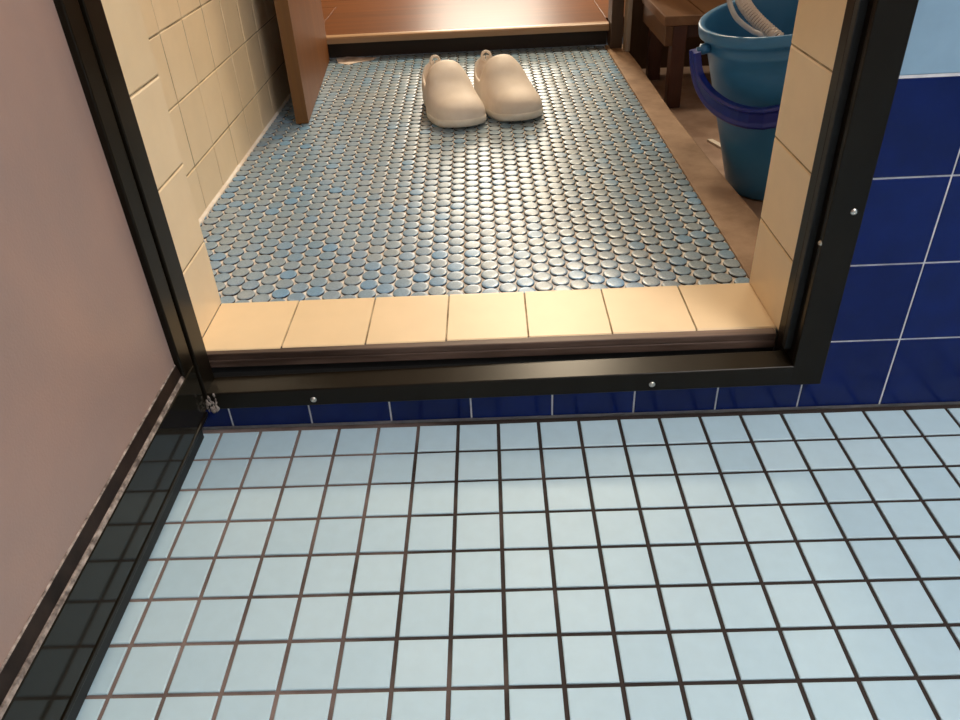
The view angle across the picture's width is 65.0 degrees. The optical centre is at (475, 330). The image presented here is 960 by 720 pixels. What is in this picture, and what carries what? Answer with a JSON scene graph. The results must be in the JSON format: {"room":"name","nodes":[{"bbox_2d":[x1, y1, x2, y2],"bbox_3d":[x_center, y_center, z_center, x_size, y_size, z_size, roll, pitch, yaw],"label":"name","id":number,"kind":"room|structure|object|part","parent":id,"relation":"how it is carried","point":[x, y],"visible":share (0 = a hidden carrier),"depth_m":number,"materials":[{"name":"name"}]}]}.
{"room":"bathroom","nodes":[
{"label":"bathroom","id":0,"kind":"room"},
{"bbox_2d":[138,0,290,218],"bbox_3d":[-0.546,-1.309,1.071,0.069,2.114,1.470,-2,34,2],"label":"wall","id":1,"kind":"structure","parent":0,"point":[220,64],"depth_m":1.36,"materials":[{"name":"beige tile"}]},
{"bbox_2d":[198,93,290,223],"bbox_3d":[-0.460,-0.402,1.597,0.006,0.010,1.335,-2,34,2],"label":"baseboard","id":2,"kind":"structure","parent":1,"relation":"attached to","point":[237,169],"depth_m":1.46,"materials":[{"name":"tile"}]},
{"bbox_2d":[274,0,329,123],"bbox_3d":[-0.449,-1.426,1.373,0.037,1.948,0.567,-5,34,-2],"label":"door","id":3,"kind":"structure","parent":1,"relation":"in","point":[301,25],"depth_m":1.67,"materials":[{"name":"brown wood"}]},
{"bbox_2d":[321,0,624,29],"bbox_3d":[-0.014,-1.586,3.282,3.200,0.056,2.635,-2,34,2],"label":"floor","id":4,"kind":"structure","parent":0,"point":[328,6],"depth_m":2.50,"materials":[{"name":"red wood"}]},
{"bbox_2d":[324,0,608,57],"bbox_3d":[-0.042,-0.935,2.308,0.834,0.064,0.450,-2,34,2],"label":"wooden step","id":5,"kind":"structure","parent":4,"relation":"on","point":[464,25],"depth_m":2.17,"materials":[{"name":"brown wood"}]},
{"bbox_2d":[200,45,749,310],"bbox_3d":[-0.040,-0.365,1.634,0.842,0.144,1.369,-2,34,2],"label":"floor","id":6,"kind":"structure","parent":0,"point":[368,197],"depth_m":1.29,"materials":[{"name":"tile"}]},
{"bbox_2d":[422,55,485,127],"bbox_3d":[-0.058,-0.537,1.664,0.121,0.112,0.266,-10,34,-9],"label":"clog","id":7,"kind":"object","parent":6,"relation":"on","point":[450,99],"visible":1,"depth_m":1.61,"materials":[{"name":"beige plastic"}]},
{"bbox_2d":[474,50,542,121],"bbox_3d":[0.064,-0.555,1.681,0.118,0.112,0.266,-11,34,-12],"label":"clog","id":8,"kind":"object","parent":6,"relation":"on","point":[504,88],"visible":0.97,"depth_m":1.63,"materials":[{"name":"beige plastic"}]},
{"bbox_2d":[76,404,959,719],"bbox_3d":[0.096,0.608,0.245,2.600,0.056,1.720,-2,34,2],"label":"floor","id":9,"kind":"structure","parent":0,"point":[779,564],"depth_m":0.75,"materials":[{"name":"blue tile"}]},
{"bbox_2d":[202,0,959,429],"bbox_3d":[0.047,-0.827,0.415,2.600,2.250,0.149,-2,34,2],"label":"wall","id":10,"kind":"structure","parent":0,"point":[895,341],"depth_m":0.86,"materials":[{"name":"blue tile"}]},
{"bbox_2d":[0,0,207,719],"bbox_3d":[-0.385,-0.469,0.095,0.030,1.932,0.736,-2,34,2],"label":"door","id":11,"kind":"structure","parent":10,"relation":"in","point":[103,416],"depth_m":0.64,"materials":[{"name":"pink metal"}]},
{"bbox_3d":[-0.342,0.271,0.585,0.030,0.066,0.736,-2,34,2],"label":"rail","id":12,"kind":"part","parent":11,"relation":"part of","materials":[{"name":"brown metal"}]},
{"bbox_2d":[101,0,220,336],"bbox_3d":[-0.398,-0.784,0.468,0.008,1.876,0.124,-2,34,2],"label":"tiled reveal","id":13,"kind":"structure","parent":10,"relation":"attached to","point":[126,24],"depth_m":0.87,"materials":[{"name":"beige tile"}]},
{"bbox_2d":[202,283,775,350],"bbox_3d":[0.011,-0.001,0.988,0.718,0.045,0.118,-2,34,2],"label":"sill","id":14,"kind":"structure","parent":10,"relation":"on","point":[504,315],"depth_m":0.97,"materials":[{"name":"beige tile"}]},
{"bbox_2d":[78,0,918,413],"bbox_3d":[-0.021,-0.734,0.401,0.768,1.933,0.067,-2,34,2],"label":"door frame","id":15,"kind":"structure","parent":10,"relation":"attached to","point":[875,34],"depth_m":0.89,"materials":[{"name":"black metal"}]},
{"bbox_3d":[0.025,0.060,0.910,0.696,0.034,0.033,-2,34,2],"label":"sill","id":16,"kind":"part","parent":15,"relation":"part of","materials":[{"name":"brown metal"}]},
{"bbox_2d":[749,0,846,329],"bbox_3d":[0.326,-0.811,0.446,0.007,1.876,0.124,-2,34,2],"label":"tiled reveal","id":17,"kind":"structure","parent":10,"relation":"attached to","point":[818,23],"depth_m":0.84,"materials":[{"name":"beige tile"}]},
{"bbox_2d":[629,0,708,68],"bbox_3d":[0.821,-1.108,1.986,0.810,0.790,0.035,-2,34,2],"label":"wall partition","id":18,"kind":"structure","parent":0,"point":[638,41],"depth_m":2.16,"materials":[{"name":"brown wood"}]},
{"bbox_2d":[642,66,762,218],"bbox_3d":[0.753,-0.368,1.639,0.860,0.128,1.391,-2,34,2],"label":"floor","id":19,"kind":"structure","parent":0,"point":[698,121],"depth_m":1.80,"materials":[{"name":"brown concrete"}]},
{"bbox_2d":[604,44,759,278],"bbox_3d":[0.412,-0.394,1.611,0.077,0.114,1.359,-2,33,1],"label":"curb","id":20,"kind":"object","parent":19,"relation":"on","point":[735,220],"visible":0.3,"depth_m":1.34,"materials":[{"name":"brown stone"}]},
{"bbox_2d":[607,0,624,47],"bbox_3d":[0.342,-1.684,1.551,0.033,2.106,0.068,-2,34,2],"label":"post","id":21,"kind":"object","parent":20,"relation":"on","point":[616,7],"visible":1,"depth_m":2.07,"materials":[{"name":"brown wood"}]},
{"bbox_2d":[623,0,632,51],"bbox_3d":[0.366,-1.653,1.502,0.013,2.106,0.047,-2,34,2],"label":"trim strip","id":22,"kind":"object","parent":20,"relation":"on","point":[628,3],"visible":1,"depth_m":2.03,"materials":[{"name":"wood"}]},
{"bbox_2d":[642,0,732,107],"bbox_3d":[0.593,-0.729,1.938,0.287,0.218,0.295,-2,34,2],"label":"wooden stool","id":23,"kind":"object","parent":19,"relation":"on","point":[670,23],"visible":0.44,"depth_m":1.84,"materials":[{"name":"brown wood"}]},
{"bbox_3d":[0.490,-0.786,2.053,0.034,0.195,0.034,-2,34,2],"label":"leg","id":24,"kind":"part","parent":23,"relation":"part of","materials":[{"name":"brown wood"}]},
{"bbox_3d":[0.489,-0.646,1.842,0.034,0.195,0.034,-2,34,2],"label":"leg","id":25,"kind":"part","parent":23,"relation":"part of","materials":[{"name":"brown wood"}]},
{"bbox_3d":[0.589,-0.734,1.823,0.241,0.038,0.018,-2,34,2],"label":"cross rail","id":26,"kind":"part","parent":23,"relation":"part of","materials":[{"name":"brown wood"}]},
{"bbox_2d":[707,139,720,148],"bbox_3d":[0.538,-0.395,1.631,0.015,0.005,0.116,-13,35,-15],"label":"white sliver","id":27,"kind":"object","parent":19,"relation":"on","point":[712,141],"visible":0.43,"depth_m":1.66,"materials":[{"name":"beige"}]},
{"bbox_2d":[689,0,798,200],"bbox_3d":[0.541,-0.417,1.357,0.330,0.343,0.286,-5,34,-3],"label":"bucket","id":28,"kind":"object","parent":19,"relation":"on","point":[748,70],"visible":0.46,"depth_m":1.29,"materials":[{"name":"blue plastic"}]},
{"bbox_3d":[0.553,-0.440,1.278,0.325,0.113,0.177,-16,35,-3],"label":"handle","id":29,"kind":"part","parent":28,"relation":"part of","materials":[{"name":"blue plastic"}]},
{"bbox_2d":[727,0,764,36],"bbox_3d":[0.530,-0.460,1.286,0.231,0.375,0.082,-10,34,-11],"label":"cord","id":30,"kind":"object","parent":28,"relation":"in","point":[734,14],"visible":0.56,"depth_m":1.22,"materials":[{"name":"grey plastic"}]},
{"bbox_2d":[734,0,783,36],"bbox_3d":[0.523,-0.503,1.321,0.193,0.424,0.217,15,38,26],"label":"hose","id":31,"kind":"object","parent":28,"relation":"in","point":[747,8],"visible":0.13,"depth_m":1.24,"materials":[{"name":"white plastic"}]}
]}

